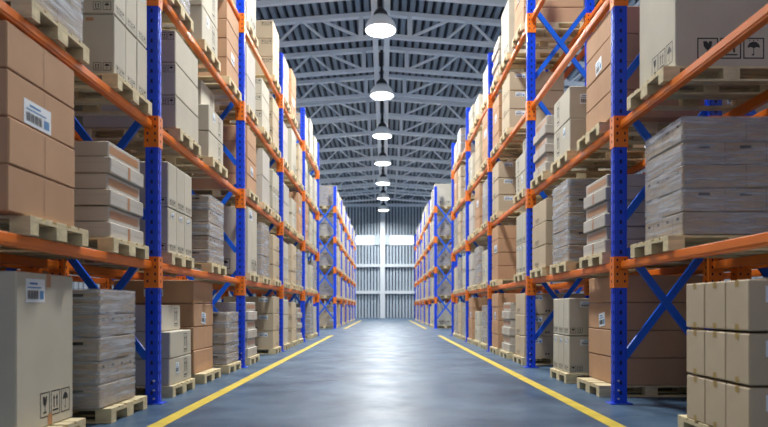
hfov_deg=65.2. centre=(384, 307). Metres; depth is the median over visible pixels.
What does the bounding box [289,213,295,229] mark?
carton
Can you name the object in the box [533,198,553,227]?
carton
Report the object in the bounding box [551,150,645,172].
pallet
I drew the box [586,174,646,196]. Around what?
carton
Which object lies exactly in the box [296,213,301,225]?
carton
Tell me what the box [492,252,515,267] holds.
carton
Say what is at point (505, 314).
carton
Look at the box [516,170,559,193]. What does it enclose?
carton
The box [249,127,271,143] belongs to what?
pallet
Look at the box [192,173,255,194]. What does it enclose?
carton
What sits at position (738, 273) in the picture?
rack
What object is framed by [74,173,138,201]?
carton
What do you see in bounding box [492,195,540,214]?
carton
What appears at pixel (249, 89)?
carton
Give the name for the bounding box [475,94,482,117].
carton
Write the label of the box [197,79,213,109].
carton
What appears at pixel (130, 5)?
carton
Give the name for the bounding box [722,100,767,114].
carton
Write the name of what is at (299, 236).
pallet
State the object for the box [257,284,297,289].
pallet
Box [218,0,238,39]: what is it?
carton
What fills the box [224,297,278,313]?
carton
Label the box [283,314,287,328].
carton
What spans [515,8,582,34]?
carton
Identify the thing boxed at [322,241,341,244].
pallet
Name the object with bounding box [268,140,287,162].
carton
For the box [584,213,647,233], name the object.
carton
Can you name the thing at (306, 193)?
pallet
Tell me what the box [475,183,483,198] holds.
carton
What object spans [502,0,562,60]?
carton
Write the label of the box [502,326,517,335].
carton
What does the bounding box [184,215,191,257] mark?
carton
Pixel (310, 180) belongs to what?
carton
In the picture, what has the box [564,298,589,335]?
carton
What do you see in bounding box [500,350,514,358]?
pallet
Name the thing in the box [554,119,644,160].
carton
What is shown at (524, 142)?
carton
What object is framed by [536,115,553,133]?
carton
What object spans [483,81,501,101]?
carton
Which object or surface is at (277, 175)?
carton
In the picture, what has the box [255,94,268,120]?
carton
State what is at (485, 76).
carton
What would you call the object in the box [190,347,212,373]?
carton
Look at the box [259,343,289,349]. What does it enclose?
pallet
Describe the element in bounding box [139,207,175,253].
carton
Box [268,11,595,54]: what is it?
roof truss
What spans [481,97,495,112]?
pallet
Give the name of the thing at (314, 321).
carton
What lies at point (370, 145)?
roof truss
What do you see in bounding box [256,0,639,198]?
ceiling
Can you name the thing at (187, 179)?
carton
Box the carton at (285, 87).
[268,76,288,102]
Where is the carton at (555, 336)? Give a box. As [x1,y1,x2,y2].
[553,334,562,369]
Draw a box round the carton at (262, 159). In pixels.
[256,148,268,181]
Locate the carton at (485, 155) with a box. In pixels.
[482,147,520,162]
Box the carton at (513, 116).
[502,109,553,134]
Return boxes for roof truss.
[256,0,639,8]
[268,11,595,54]
[283,46,584,85]
[296,74,567,102]
[296,97,474,122]
[308,155,450,174]
[308,165,450,183]
[312,117,465,138]
[318,134,457,151]
[319,144,450,163]
[319,174,450,189]
[336,182,433,196]
[338,188,431,202]
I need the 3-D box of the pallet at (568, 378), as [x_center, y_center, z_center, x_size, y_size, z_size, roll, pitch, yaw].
[3.050,0.957,8.515,1.200,0.132,0.800,0,0,0]
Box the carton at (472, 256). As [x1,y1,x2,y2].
[469,253,474,270]
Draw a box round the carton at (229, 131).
[223,125,255,151]
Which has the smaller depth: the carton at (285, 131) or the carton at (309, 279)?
the carton at (285, 131)
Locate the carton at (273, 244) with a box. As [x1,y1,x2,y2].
[268,234,278,251]
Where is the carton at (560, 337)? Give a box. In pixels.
[558,335,563,370]
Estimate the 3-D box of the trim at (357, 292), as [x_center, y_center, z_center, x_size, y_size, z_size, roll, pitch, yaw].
[0.013,-1.598,61.231,26.000,0.300,0.280,0,0,0]
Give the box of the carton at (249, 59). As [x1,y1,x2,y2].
[245,43,254,87]
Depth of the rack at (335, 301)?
31.81 m
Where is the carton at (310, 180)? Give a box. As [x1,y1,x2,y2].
[308,174,312,189]
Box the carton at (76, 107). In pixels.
[72,105,83,127]
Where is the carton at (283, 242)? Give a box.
[283,242,284,261]
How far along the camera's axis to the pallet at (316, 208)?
21.34 m
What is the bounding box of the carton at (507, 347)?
[502,342,514,351]
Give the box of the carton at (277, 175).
[277,175,278,195]
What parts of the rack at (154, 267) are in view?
post, plate, post, post, post, post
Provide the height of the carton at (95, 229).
0.142 m
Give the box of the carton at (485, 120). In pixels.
[482,110,487,130]
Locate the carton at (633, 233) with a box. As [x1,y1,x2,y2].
[587,227,645,244]
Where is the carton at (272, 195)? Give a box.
[270,191,274,211]
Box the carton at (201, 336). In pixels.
[178,325,211,350]
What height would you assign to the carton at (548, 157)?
0.142 m
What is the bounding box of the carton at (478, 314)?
[475,311,482,325]
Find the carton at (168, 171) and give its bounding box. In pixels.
[139,162,175,209]
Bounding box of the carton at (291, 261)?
[288,257,295,271]
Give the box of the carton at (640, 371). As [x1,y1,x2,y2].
[589,352,692,384]
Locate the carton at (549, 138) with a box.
[535,134,554,152]
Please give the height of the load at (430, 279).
1.033 m
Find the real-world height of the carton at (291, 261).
0.351 m
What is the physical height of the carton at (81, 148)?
0.142 m
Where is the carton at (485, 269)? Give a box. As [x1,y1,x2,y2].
[483,266,487,282]
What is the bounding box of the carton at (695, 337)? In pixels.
[687,329,739,375]
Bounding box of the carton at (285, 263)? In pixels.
[285,263,286,281]
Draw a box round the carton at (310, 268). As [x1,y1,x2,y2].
[307,265,312,277]
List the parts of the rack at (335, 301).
post, post, post, post, post, post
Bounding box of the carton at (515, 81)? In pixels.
[502,72,563,102]
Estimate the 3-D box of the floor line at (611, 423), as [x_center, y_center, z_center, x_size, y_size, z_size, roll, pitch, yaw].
[2.003,1.022,9.135,0.136,0.003,26.270,0,0,0]
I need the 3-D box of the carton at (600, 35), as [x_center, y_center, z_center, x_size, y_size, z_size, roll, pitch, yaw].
[3.076,-3.219,7.130,1.081,0.308,0.860,0,0,0]
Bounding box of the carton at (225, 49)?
[218,38,237,74]
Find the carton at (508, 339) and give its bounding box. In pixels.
[504,335,514,343]
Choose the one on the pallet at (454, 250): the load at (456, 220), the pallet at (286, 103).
the load at (456, 220)
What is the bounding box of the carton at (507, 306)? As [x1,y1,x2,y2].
[504,303,515,310]
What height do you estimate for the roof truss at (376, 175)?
2.062 m
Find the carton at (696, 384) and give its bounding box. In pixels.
[687,374,716,423]
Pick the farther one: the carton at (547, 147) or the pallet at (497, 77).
the pallet at (497, 77)
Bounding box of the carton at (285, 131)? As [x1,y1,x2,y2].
[283,122,287,146]
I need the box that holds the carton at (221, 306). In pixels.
[214,302,254,310]
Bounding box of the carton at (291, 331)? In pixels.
[287,328,295,341]
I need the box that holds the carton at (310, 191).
[308,186,312,199]
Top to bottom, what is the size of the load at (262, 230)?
1.083 m
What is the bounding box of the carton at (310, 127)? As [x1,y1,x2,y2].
[307,118,312,140]
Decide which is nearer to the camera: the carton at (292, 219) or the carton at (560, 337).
the carton at (560, 337)
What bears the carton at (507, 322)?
on the carton at (510, 331)
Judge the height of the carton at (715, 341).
0.350 m
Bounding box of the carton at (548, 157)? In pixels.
[535,153,553,170]
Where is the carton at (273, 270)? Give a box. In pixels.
[268,265,278,279]
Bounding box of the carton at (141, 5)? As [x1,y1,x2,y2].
[135,0,146,48]
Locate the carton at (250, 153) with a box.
[223,141,255,166]
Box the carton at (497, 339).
[492,333,503,347]
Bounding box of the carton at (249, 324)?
[245,320,254,329]
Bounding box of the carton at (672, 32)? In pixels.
[640,0,767,87]
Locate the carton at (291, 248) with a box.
[288,244,295,258]
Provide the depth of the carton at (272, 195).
13.25 m
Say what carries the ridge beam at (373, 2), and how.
attached to the ceiling
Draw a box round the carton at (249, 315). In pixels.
[219,311,256,319]
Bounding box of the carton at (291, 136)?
[273,129,295,173]
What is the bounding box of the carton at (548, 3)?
[515,0,583,24]
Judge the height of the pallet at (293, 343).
0.132 m
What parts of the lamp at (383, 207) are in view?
lamp shade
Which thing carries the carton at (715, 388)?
on the pallet at (683, 420)
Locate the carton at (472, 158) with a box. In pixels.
[469,153,475,171]
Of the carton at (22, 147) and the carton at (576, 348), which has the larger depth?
the carton at (576, 348)
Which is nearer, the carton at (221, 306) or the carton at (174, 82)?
the carton at (174, 82)
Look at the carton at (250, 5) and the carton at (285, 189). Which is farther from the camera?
the carton at (285, 189)
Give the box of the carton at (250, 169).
[223,157,255,181]
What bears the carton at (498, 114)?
on the carton at (498, 126)
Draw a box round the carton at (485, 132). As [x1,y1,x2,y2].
[482,123,487,141]
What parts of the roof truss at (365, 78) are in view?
post, post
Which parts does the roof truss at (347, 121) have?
post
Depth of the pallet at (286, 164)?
14.89 m
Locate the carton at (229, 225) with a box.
[194,206,256,273]
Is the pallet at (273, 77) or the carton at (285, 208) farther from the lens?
the carton at (285, 208)
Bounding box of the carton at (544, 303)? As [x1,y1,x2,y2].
[516,293,584,313]
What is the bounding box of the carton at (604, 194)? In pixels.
[584,187,645,209]
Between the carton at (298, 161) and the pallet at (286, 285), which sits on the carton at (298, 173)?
the carton at (298, 161)
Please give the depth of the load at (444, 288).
30.16 m
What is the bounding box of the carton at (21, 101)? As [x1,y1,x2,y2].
[0,68,73,148]
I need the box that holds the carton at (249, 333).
[245,328,256,338]
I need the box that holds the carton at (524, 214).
[522,211,525,242]
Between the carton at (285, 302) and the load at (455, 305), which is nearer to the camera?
the carton at (285, 302)
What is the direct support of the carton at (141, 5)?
on the carton at (141, 52)
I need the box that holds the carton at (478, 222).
[475,217,496,229]
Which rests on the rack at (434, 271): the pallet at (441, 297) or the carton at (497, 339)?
the pallet at (441, 297)
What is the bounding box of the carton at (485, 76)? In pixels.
[483,64,487,89]
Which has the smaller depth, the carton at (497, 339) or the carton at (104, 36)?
the carton at (104, 36)
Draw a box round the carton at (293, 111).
[283,103,295,117]
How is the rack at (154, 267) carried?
on the floor
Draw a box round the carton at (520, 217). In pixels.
[519,214,522,243]
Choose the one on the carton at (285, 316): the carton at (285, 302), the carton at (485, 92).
the carton at (285, 302)
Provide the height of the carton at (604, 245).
0.145 m
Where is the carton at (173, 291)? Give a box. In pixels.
[114,280,211,303]
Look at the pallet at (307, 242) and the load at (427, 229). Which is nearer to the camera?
the pallet at (307, 242)
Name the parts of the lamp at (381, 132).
stem, lamp shade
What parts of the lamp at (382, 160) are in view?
lamp shade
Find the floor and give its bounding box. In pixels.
[70,318,686,426]
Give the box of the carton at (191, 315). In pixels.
[135,304,212,326]
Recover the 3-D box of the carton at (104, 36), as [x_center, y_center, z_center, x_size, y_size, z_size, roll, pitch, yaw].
[-3.002,-2.399,5.577,1.081,0.542,0.254,0,0,0]
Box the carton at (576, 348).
[564,335,589,372]
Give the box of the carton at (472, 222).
[469,217,474,234]
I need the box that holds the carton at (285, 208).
[259,202,288,222]
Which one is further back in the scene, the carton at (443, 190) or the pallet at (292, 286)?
the carton at (443, 190)
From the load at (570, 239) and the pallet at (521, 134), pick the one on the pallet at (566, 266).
the load at (570, 239)
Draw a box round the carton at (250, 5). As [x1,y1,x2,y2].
[233,0,255,34]
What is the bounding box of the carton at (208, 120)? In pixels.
[197,104,222,144]
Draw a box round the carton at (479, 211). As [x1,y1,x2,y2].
[475,206,482,220]
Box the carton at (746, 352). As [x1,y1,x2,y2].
[726,332,767,385]
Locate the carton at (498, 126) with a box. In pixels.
[493,118,501,138]
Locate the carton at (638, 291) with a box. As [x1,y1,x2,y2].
[589,275,702,302]
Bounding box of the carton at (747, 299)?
[726,279,767,330]
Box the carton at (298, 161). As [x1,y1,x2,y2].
[296,156,301,172]
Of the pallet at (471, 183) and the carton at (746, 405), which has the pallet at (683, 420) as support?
the carton at (746, 405)
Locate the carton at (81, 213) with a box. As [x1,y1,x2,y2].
[74,206,139,230]
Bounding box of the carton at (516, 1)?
[515,0,519,10]
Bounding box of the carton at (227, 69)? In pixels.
[198,57,238,88]
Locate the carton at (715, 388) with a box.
[706,379,734,426]
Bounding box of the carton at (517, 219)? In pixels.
[516,216,520,245]
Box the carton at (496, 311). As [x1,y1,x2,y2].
[492,307,503,320]
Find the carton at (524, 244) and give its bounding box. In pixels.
[523,242,525,271]
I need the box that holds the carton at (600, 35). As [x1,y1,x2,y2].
[586,6,639,63]
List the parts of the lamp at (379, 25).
lamp shade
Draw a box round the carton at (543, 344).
[515,335,552,357]
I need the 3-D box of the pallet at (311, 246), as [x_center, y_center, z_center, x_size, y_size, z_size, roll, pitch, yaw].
[-3.032,-2.060,20.179,1.200,0.132,0.800,0,0,0]
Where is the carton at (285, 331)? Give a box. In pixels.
[283,329,287,343]
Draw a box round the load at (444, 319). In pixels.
[433,303,450,325]
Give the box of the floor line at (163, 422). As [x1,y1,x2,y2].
[147,335,333,426]
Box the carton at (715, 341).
[705,331,767,380]
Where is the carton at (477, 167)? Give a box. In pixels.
[475,158,481,174]
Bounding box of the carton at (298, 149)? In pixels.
[296,143,301,160]
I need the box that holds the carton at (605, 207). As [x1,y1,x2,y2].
[586,200,646,220]
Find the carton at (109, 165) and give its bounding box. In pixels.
[75,157,142,187]
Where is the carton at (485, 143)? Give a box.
[482,135,487,153]
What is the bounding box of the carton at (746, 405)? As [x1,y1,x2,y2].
[726,383,767,426]
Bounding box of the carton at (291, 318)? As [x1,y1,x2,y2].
[288,315,295,327]
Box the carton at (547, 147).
[533,143,553,162]
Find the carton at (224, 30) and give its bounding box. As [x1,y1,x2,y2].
[217,19,237,56]
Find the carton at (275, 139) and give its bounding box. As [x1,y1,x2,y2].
[256,128,278,148]
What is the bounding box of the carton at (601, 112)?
[586,90,703,132]
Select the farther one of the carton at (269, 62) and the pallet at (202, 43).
the carton at (269, 62)
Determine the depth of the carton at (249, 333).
11.00 m
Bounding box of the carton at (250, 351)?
[245,346,256,356]
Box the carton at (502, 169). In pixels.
[492,161,515,183]
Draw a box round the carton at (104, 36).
[80,15,125,79]
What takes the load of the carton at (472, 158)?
on the carton at (472, 172)
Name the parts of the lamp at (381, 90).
stem, lamp shade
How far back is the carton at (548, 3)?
10.77 m
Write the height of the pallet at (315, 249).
0.132 m
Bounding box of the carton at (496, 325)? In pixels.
[492,320,503,333]
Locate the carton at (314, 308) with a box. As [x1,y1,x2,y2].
[313,306,315,319]
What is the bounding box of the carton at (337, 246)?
[337,246,338,266]
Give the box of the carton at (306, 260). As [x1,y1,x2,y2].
[305,258,307,272]
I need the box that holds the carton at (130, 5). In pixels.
[124,0,135,37]
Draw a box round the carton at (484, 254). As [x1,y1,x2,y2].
[482,249,487,266]
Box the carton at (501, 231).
[492,225,515,241]
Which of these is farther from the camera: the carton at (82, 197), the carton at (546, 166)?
the carton at (546, 166)
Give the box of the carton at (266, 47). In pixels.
[245,39,278,69]
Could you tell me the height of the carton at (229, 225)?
1.195 m
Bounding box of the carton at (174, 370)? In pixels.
[133,354,190,385]
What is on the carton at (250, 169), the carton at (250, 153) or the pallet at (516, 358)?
the carton at (250, 153)
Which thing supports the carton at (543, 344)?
on the pallet at (516, 358)
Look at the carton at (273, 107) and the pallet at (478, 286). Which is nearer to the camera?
the carton at (273, 107)
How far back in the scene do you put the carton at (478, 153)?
16.07 m
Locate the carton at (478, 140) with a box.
[475,131,482,150]
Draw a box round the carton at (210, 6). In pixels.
[189,0,217,29]
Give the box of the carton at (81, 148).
[73,141,139,172]
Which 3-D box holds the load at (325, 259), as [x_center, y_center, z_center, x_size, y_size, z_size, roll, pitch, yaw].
[-3.013,-2.648,30.545,1.124,1.033,0.784,0,0,0]
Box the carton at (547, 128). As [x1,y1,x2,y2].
[533,124,553,145]
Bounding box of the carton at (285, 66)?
[283,55,288,86]
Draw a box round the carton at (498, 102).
[493,93,501,115]
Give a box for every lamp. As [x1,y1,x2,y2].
[365,0,395,37]
[369,50,393,99]
[373,100,391,138]
[374,139,390,165]
[376,166,389,184]
[377,185,389,199]
[378,200,388,210]
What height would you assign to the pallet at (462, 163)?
0.132 m
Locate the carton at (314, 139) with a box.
[306,136,316,162]
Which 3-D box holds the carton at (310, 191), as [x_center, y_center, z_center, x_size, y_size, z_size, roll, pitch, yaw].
[-2.978,-3.825,20.197,1.023,0.395,0.755,0,0,0]
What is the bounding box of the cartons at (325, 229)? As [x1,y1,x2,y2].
[285,36,545,338]
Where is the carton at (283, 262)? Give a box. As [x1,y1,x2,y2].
[283,262,284,281]
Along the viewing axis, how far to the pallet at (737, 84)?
5.60 m
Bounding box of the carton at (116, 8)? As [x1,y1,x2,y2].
[81,0,124,25]
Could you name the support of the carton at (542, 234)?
on the carton at (542, 256)
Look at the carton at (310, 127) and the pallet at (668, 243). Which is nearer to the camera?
the pallet at (668, 243)
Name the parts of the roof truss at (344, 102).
post, post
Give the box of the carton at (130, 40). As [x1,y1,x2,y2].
[126,29,135,88]
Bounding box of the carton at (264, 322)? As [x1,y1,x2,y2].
[255,314,278,330]
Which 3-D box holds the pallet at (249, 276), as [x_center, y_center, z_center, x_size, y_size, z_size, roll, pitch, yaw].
[-3.020,-0.565,11.157,1.200,0.132,0.800,0,0,0]
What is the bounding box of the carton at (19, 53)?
[0,20,73,108]
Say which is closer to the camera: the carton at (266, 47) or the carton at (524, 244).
the carton at (524, 244)
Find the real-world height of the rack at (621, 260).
7.044 m
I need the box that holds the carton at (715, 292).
[705,281,726,329]
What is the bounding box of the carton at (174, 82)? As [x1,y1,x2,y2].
[161,63,197,116]
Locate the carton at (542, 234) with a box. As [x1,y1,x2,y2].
[532,221,553,248]
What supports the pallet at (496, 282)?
on the rack at (621, 260)
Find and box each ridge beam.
[371,0,381,205]
[384,0,389,205]
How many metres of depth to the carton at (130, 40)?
5.82 m
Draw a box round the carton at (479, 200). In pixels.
[475,195,482,209]
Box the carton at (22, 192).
[0,164,73,226]
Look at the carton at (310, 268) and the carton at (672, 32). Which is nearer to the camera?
the carton at (672, 32)
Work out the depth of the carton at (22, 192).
4.20 m
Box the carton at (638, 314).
[589,303,703,329]
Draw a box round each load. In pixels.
[34,0,82,41]
[72,289,134,408]
[179,0,189,14]
[191,195,223,265]
[212,312,238,364]
[257,223,268,277]
[295,250,301,285]
[296,303,312,334]
[308,260,316,289]
[319,185,336,205]
[319,245,336,265]
[319,275,336,294]
[336,219,338,238]
[346,260,347,274]
[426,229,427,245]
[429,277,432,295]
[431,190,433,209]
[431,248,433,267]
[433,215,450,235]
[433,245,450,265]
[433,275,450,294]
[433,303,450,325]
[454,217,457,247]
[454,304,457,332]
[457,128,474,153]
[458,258,462,288]
[462,206,484,239]
[463,304,465,335]
[474,246,487,284]
[482,179,512,222]
[482,306,487,343]
[552,179,597,264]
[645,116,767,240]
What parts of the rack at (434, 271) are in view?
post, post, post, post, post, post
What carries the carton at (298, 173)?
on the pallet at (291, 187)
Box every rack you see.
[0,0,320,404]
[0,263,261,301]
[313,186,355,328]
[415,186,457,328]
[450,0,767,404]
[519,11,767,292]
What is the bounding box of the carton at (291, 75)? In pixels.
[289,68,295,88]
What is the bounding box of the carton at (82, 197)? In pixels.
[73,189,142,216]
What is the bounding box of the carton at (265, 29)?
[256,20,278,51]
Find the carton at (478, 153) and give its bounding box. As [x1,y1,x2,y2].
[475,144,482,163]
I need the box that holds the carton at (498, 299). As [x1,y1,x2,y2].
[492,293,523,306]
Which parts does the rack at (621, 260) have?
post, post, post, post, post, post, plate, post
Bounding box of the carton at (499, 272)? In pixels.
[492,266,515,279]
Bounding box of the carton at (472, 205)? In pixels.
[469,200,474,219]
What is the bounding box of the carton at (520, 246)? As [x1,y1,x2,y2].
[519,244,522,273]
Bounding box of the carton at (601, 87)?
[586,62,639,113]
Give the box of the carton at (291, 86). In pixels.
[289,80,295,99]
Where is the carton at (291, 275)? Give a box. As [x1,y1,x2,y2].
[288,271,295,284]
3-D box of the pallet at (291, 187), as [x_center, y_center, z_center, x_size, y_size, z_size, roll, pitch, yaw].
[-3.015,-3.560,17.484,1.200,0.132,0.800,0,0,0]
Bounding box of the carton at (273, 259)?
[268,250,278,266]
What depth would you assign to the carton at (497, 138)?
13.25 m
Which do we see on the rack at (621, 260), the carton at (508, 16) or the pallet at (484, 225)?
the pallet at (484, 225)
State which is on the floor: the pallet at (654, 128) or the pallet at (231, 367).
the pallet at (231, 367)
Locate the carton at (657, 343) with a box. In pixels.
[589,328,686,357]
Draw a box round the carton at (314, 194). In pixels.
[313,191,316,204]
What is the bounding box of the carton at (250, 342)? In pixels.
[245,337,254,347]
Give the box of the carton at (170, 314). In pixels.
[133,305,179,330]
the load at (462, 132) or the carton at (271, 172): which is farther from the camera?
the load at (462, 132)
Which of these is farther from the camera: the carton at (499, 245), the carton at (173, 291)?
the carton at (499, 245)
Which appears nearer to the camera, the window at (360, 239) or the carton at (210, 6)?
the carton at (210, 6)
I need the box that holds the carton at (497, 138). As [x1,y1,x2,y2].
[493,131,523,147]
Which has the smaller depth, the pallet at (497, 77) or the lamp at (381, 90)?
the pallet at (497, 77)
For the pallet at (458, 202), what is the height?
0.132 m
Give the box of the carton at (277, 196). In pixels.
[277,196,278,214]
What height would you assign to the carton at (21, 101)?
0.308 m
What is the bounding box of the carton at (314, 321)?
[313,320,316,332]
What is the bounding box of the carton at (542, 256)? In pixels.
[532,244,553,269]
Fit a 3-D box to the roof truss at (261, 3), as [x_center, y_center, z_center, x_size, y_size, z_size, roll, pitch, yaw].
[0.013,-10.467,20.142,25.813,2.062,0.240,0,0,0]
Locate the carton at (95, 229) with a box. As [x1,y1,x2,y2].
[29,222,142,244]
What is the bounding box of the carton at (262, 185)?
[214,175,269,206]
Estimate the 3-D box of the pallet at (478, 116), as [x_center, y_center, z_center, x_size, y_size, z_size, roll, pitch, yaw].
[3.044,-5.060,16.283,1.200,0.132,0.800,0,0,0]
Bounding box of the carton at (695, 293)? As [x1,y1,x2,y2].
[686,283,705,327]
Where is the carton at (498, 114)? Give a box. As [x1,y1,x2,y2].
[493,106,501,126]
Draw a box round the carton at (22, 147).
[0,116,74,188]
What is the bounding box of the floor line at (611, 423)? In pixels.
[437,335,625,426]
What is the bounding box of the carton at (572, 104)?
[554,86,586,133]
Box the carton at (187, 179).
[183,173,191,217]
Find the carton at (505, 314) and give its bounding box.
[502,311,515,318]
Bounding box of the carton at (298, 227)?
[296,223,301,234]
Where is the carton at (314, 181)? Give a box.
[313,178,316,193]
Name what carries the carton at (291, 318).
on the carton at (291, 331)
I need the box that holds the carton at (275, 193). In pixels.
[275,193,276,212]
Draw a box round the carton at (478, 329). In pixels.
[475,326,481,341]
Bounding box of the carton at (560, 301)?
[558,298,563,334]
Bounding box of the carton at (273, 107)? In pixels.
[269,96,278,121]
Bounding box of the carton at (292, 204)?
[289,198,295,216]
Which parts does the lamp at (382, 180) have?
lamp shade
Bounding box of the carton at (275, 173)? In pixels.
[274,173,276,193]
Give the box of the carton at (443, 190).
[434,184,450,205]
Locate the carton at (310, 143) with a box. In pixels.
[308,135,312,154]
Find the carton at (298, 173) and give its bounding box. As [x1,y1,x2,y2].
[283,168,301,182]
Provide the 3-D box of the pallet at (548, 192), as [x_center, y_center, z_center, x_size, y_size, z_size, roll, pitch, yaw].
[3.058,-2.060,11.090,1.200,0.132,0.800,0,0,0]
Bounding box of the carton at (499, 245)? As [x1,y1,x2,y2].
[492,239,516,254]
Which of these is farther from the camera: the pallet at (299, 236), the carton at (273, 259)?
the pallet at (299, 236)
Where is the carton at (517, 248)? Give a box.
[516,246,518,273]
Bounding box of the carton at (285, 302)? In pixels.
[273,300,287,313]
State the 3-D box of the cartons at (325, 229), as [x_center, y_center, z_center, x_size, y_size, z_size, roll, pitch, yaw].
[0.010,-2.682,31.090,7.204,7.142,35.709,0,0,0]
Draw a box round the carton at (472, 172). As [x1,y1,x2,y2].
[469,167,485,182]
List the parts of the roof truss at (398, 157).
post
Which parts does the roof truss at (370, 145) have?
post, post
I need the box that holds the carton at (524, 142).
[523,131,535,151]
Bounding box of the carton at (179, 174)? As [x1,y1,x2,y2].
[174,167,183,213]
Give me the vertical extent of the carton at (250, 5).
1.045 m
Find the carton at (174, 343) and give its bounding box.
[133,330,190,358]
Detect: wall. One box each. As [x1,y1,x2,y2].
[17,269,255,301]
[262,194,486,317]
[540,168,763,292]
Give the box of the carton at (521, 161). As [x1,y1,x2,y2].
[516,150,525,177]
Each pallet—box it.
[0,0,88,64]
[0,215,88,246]
[0,237,148,258]
[45,418,85,426]
[72,396,146,423]
[74,73,151,115]
[77,253,193,268]
[84,128,200,155]
[126,263,226,274]
[135,157,227,177]
[135,378,194,397]
[161,0,193,31]
[182,39,220,71]
[187,273,258,281]
[191,368,220,383]
[192,189,258,203]
[198,76,241,101]
[211,276,270,284]
[212,361,240,373]
[214,105,257,125]
[225,202,271,214]
[230,279,280,286]
[245,21,257,47]
[245,354,259,364]
[247,282,289,288]
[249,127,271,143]
[255,74,280,92]
[256,143,280,157]
[256,212,280,222]
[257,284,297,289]
[257,346,280,353]
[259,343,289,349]
[262,221,290,229]
[264,286,302,290]
[269,159,289,170]
[269,228,297,235]
[269,233,303,240]
[274,97,290,112]
[275,171,297,181]
[283,114,297,127]
[283,181,303,190]
[283,239,309,245]
[288,340,297,346]
[289,190,308,198]
[296,243,313,249]
[296,338,303,343]
[299,142,309,152]
[299,247,317,252]
[305,152,313,161]
[305,334,313,338]
[307,161,317,169]
[308,204,318,211]
[319,206,337,210]
[319,210,339,214]
[319,236,337,239]
[319,239,339,242]
[319,266,337,268]
[319,267,339,270]
[319,296,339,298]
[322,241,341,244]
[429,241,448,244]
[430,210,450,214]
[431,239,449,242]
[431,296,450,298]
[432,236,450,239]
[432,266,457,268]
[433,206,450,210]
[453,161,465,169]
[453,204,465,211]
[453,247,474,252]
[456,152,474,161]
[456,198,474,205]
[456,243,475,249]
[461,239,487,245]
[467,128,481,140]
[467,181,484,190]
[467,233,487,240]
[467,286,506,290]
[467,338,474,343]
[473,114,481,127]
[473,171,487,181]
[473,228,486,235]
[473,284,520,289]
[473,340,482,346]
[480,159,516,171]
[480,343,487,349]
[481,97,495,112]
[481,221,515,229]
[481,282,523,287]
[490,75,507,93]
[490,143,522,157]
[490,211,524,221]
[490,279,549,286]
[490,346,501,353]
[499,52,562,73]
[500,127,535,144]
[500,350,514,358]
[512,22,583,48]
[513,189,553,203]
[513,354,552,364]
[514,272,583,281]
[530,171,610,188]
[530,267,609,277]
[550,261,653,273]
[550,368,592,383]
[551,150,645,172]
[577,122,675,150]
[577,378,686,396]
[579,252,702,267]
[627,66,767,110]
[630,235,767,257]
[678,415,712,426]
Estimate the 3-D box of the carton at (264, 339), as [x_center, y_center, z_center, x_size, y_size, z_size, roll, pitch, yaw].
[-3.021,0.702,13.630,1.101,0.374,0.758,0,0,0]
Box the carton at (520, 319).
[515,314,555,335]
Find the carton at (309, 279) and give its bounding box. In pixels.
[307,277,312,288]
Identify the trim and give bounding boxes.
[342,204,426,206]
[353,264,457,266]
[356,291,414,293]
[380,201,384,317]
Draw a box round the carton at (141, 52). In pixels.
[136,40,146,98]
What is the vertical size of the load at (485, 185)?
1.033 m
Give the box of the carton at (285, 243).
[285,243,286,262]
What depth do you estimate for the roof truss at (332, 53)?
26.34 m
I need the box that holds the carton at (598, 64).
[586,34,639,88]
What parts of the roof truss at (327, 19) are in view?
post, post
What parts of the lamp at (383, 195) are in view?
lamp shade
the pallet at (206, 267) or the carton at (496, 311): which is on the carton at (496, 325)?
the carton at (496, 311)
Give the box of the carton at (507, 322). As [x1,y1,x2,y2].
[504,319,514,326]
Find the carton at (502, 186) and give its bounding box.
[492,178,515,199]
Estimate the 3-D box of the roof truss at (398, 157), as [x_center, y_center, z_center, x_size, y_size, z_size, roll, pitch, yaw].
[0.013,-10.467,42.117,25.813,2.062,0.240,0,0,0]
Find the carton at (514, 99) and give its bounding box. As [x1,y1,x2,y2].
[502,91,563,119]
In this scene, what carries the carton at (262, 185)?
on the pallet
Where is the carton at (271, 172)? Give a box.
[269,169,274,191]
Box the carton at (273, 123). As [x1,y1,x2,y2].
[269,112,278,136]
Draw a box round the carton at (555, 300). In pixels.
[554,299,558,333]
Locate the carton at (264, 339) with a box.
[255,330,278,347]
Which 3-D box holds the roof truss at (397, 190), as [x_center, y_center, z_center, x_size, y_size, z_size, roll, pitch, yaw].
[0.013,-10.467,57.813,25.813,2.062,0.240,0,0,0]
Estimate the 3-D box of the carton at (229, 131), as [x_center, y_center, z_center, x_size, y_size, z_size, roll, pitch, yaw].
[-3.009,-3.132,11.122,1.081,0.282,0.755,0,0,0]
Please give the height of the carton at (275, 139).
0.341 m
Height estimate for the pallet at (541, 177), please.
0.132 m
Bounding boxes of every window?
[356,235,374,244]
[375,235,389,244]
[390,235,413,244]
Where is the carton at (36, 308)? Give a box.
[0,271,71,426]
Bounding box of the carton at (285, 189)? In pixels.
[283,183,288,206]
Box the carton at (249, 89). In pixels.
[214,75,254,113]
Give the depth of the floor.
7.18 m
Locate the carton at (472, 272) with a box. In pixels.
[469,269,474,285]
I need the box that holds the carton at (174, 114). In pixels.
[83,96,197,142]
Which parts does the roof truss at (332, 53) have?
post, post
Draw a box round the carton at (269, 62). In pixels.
[254,57,278,81]
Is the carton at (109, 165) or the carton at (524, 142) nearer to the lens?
the carton at (109, 165)
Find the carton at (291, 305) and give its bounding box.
[288,302,295,314]
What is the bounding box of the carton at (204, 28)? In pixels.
[161,6,217,57]
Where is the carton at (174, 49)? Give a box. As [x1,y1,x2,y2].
[161,30,197,87]
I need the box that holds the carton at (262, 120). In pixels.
[231,111,268,132]
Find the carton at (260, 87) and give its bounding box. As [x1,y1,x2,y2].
[255,78,268,105]
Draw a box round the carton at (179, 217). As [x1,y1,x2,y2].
[176,212,183,255]
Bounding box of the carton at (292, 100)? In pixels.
[289,91,295,110]
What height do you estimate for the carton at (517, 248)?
0.542 m
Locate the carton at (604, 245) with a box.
[583,240,645,256]

